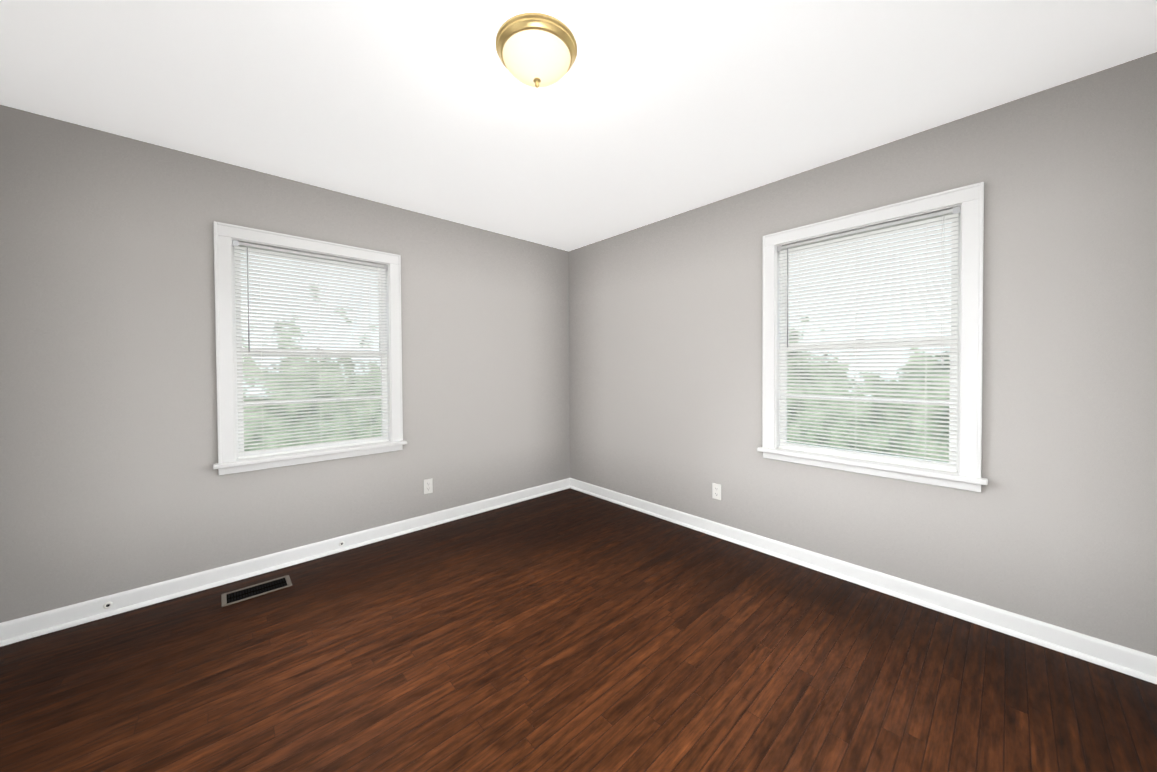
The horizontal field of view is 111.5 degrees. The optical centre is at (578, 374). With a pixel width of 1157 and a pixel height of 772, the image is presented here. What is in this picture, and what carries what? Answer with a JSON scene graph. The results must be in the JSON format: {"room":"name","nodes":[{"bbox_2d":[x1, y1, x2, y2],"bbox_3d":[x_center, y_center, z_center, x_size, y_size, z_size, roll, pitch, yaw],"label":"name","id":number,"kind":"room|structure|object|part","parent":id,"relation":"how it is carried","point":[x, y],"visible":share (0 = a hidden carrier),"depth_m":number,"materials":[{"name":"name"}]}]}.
{"room":"empty bedroom","nodes":[
{"label":"empty bedroom","id":0,"kind":"room"},
{"bbox_2d":[0,105,569,622],"bbox_3d":[-1.452,-0.021,2.947,3.843,2.440,0.150,-1,1,-42],"label":"wall","id":1,"kind":"structure","parent":0,"point":[112,481],"depth_m":2.17,"materials":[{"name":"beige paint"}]},
{"bbox_2d":[0,478,569,646],"bbox_3d":[-1.384,1.151,2.898,3.543,0.096,0.030,-1,1,-42],"label":"baseboard","id":2,"kind":"structure","parent":1,"relation":"attached to","point":[32,626],"depth_m":2.31,"materials":[{"name":"white paint"}]},
{"bbox_2d":[103,602,112,608],"bbox_3d":[-2.374,1.167,1.988,0.032,0.032,0.012,-1,1,-42],"label":"socket","id":3,"kind":"object","parent":2,"relation":"attached to","point":[107,605],"visible":1,"depth_m":1.99,"materials":[{"name":"white plastic"}]},
{"bbox_2d":[213,221,402,474],"bbox_3d":[-1.750,-0.151,2.656,1.020,1.453,0.174,-1,1,-42],"label":"window","id":4,"kind":"structure","parent":1,"relation":"in","point":[224,233],"depth_m":2.47,"materials":[{"name":"white paint"}]},
{"bbox_3d":[-1.780,-0.463,2.682,0.860,0.670,0.028,-1,1,-42],"label":"window sash","id":5,"kind":"part","parent":4,"relation":"part of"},
{"bbox_3d":[-1.780,-0.463,2.682,0.790,0.600,0.004,-1,1,-42],"label":"sash glass","id":6,"kind":"part","parent":4,"relation":"part of","materials":[{"name":"clear glass"}]},
{"bbox_2d":[232,240,388,458],"bbox_3d":[-1.723,-0.147,2.627,0.857,1.298,0.046,-1,1,-42],"label":"window blinds","id":7,"kind":"object","parent":4,"relation":"attached to","point":[270,251],"visible":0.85,"depth_m":2.58,"materials":[{"name":"grey plastic"}]},
{"bbox_3d":[-1.699,0.553,2.615,1.020,0.045,0.014,-1,1,-42],"label":"window apron","id":8,"kind":"part","parent":4,"relation":"part of","materials":[{"name":"white wood"}]},
{"bbox_3d":[-1.755,0.170,2.668,0.860,0.670,0.028,-1,1,-42],"label":"window sash","id":9,"kind":"part","parent":4,"relation":"part of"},
{"bbox_3d":[-1.755,0.170,2.668,0.790,0.600,0.004,-1,1,-42],"label":"sash glass","id":10,"kind":"part","parent":4,"relation":"part of","materials":[{"name":"clear glass"}]},
{"bbox_2d":[213,440,406,468],"bbox_3d":[-1.704,0.518,2.620,1.064,0.025,0.104,-1,1,-42],"label":"window sill","id":11,"kind":"structure","parent":1,"relation":"attached to","point":[270,458],"depth_m":2.52,"materials":[{"name":"white paint"}]},
{"bbox_2d":[424,478,432,493],"bbox_3d":[-1.180,0.880,3.097,0.070,0.115,0.008,-1,1,-42],"label":"electrical outlet","id":12,"kind":"object","parent":1,"relation":"attached to","point":[428,485],"visible":1,"depth_m":3.10,"materials":[{"name":"white plastic"}]},
{"bbox_2d":[0,488,1156,771],"bbox_3d":[-0.125,1.263,1.523,3.843,0.100,4.060,-1,1,-42],"label":"floor","id":13,"kind":"structure","parent":0,"point":[568,630],"depth_m":1.59,"materials":[{"name":"brown wood"}]},
{"bbox_2d":[221,575,291,606],"bbox_3d":[-1.798,1.209,2.208,0.300,0.007,0.150,-1,1,-42],"label":"floor vent","id":14,"kind":"object","parent":13,"relation":"in","point":[245,593],"visible":1,"depth_m":2.20,"materials":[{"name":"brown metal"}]},
{"bbox_2d":[0,0,1156,250],"bbox_3d":[-0.141,-1.277,1.484,3.843,0.100,4.060,-1,1,-42],"label":"ceiling","id":15,"kind":"structure","parent":0,"point":[642,112],"depth_m":1.68,"materials":[{"name":"white paint"}]},
{"bbox_2d":[496,13,576,87],"bbox_3d":[-0.157,-1.154,1.487,0.304,0.146,0.304,-1,1,-42],"label":"flush-mount ceiling light","id":16,"kind":"object","parent":15,"relation":"attached to","point":[537,50],"visible":1,"depth_m":1.41,"materials":[{"name":"gold metal"}]},
{"bbox_3d":[-0.157,-1.152,1.487,0.256,0.082,0.256,-1,1,-42],"label":"lamp shade","id":17,"kind":"part","parent":16,"relation":"part of","materials":[{"name":"white glass"}]},
{"bbox_2d":[569,52,1156,655],"bbox_3d":[1.230,-0.034,2.749,0.150,2.440,3.760,-1,1,-42],"label":"wall","id":18,"kind":"structure","parent":0,"point":[1053,522],"depth_m":1.86,"materials":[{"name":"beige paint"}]},
{"bbox_2d":[712,483,720,499],"bbox_3d":[1.013,0.860,2.889,0.008,0.115,0.070,-1,1,-42],"label":"electrical outlet","id":19,"kind":"object","parent":18,"relation":"attached to","point":[716,491],"visible":1,"depth_m":2.89,"materials":[{"name":"white plastic"}]},
{"bbox_2d":[714,487,718,495],"bbox_3d":[1.011,0.860,2.887,0.002,0.066,0.035,-1,1,-42],"label":"socket","id":20,"kind":"object","parent":19,"relation":"attached to","point":[716,489],"depth_m":2.89,"materials":[{"name":"white plastic"}]},
{"bbox_2d":[570,478,1156,683],"bbox_3d":[1.171,1.139,2.706,0.030,0.096,3.760,-1,1,-42],"label":"baseboard","id":21,"kind":"structure","parent":18,"relation":"attached to","point":[1125,660],"depth_m":2.03,"materials":[{"name":"white paint"}]},
{"bbox_2d":[757,447,987,484],"bbox_3d":[1.584,0.503,2.262,0.104,0.025,1.064,-1,1,-42],"label":"window sill","id":22,"kind":"structure","parent":18,"relation":"attached to","point":[941,474],"depth_m":2.15,"materials":[{"name":"white paint"}]},
{"bbox_2d":[762,182,983,491],"bbox_3d":[1.626,-0.175,2.295,0.174,1.470,1.020,-1,1,-42],"label":"window","id":23,"kind":"structure","parent":18,"relation":"in","point":[970,198],"depth_m":2.06,"materials":[{"name":"white paint"}]},
{"bbox_3d":[1.635,0.150,2.306,0.004,0.609,0.790,-1,1,-42],"label":"sash glass","id":24,"kind":"part","parent":23,"relation":"part of","materials":[{"name":"clear glass"}]},
{"bbox_2d":[777,206,960,471],"bbox_3d":[1.597,-0.171,2.268,0.046,1.315,0.857,-1,1,-42],"label":"window blinds","id":25,"kind":"object","parent":23,"relation":"attached to","point":[942,216],"visible":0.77,"depth_m":2.21,"materials":[{"name":"grey plastic"}]},
{"bbox_3d":[1.635,0.150,2.306,0.028,0.679,0.860,-1,1,-42],"label":"window sash","id":26,"kind":"part","parent":23,"relation":"part of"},
{"bbox_3d":[1.655,-0.491,2.317,0.004,0.609,0.790,-1,1,-42],"label":"sash glass","id":27,"kind":"part","parent":23,"relation":"part of","materials":[{"name":"clear glass"}]},
{"bbox_3d":[1.655,-0.491,2.317,0.028,0.679,0.860,-1,1,-42],"label":"window sash","id":28,"kind":"part","parent":23,"relation":"part of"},
{"bbox_3d":[1.579,0.539,2.258,0.014,0.045,1.020,-1,1,-42],"label":"window apron","id":29,"kind":"part","parent":23,"relation":"part of","materials":[{"name":"white wood"}]},
{"label":"outside","id":30,"kind":"structure","parent":0,"visible":0},
{"bbox_2d":[241,253,381,450],"bbox_3d":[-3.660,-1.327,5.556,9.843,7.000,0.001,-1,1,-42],"label":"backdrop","id":31,"kind":"structure","parent":30,"point":[309,371],"depth_m":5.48,"materials":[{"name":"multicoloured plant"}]},
{"bbox_2d":[787,222,951,461],"bbox_3d":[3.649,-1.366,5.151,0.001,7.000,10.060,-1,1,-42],"label":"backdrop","id":32,"kind":"structure","parent":30,"point":[918,446],"depth_m":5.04,"materials":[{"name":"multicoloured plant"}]}
]}

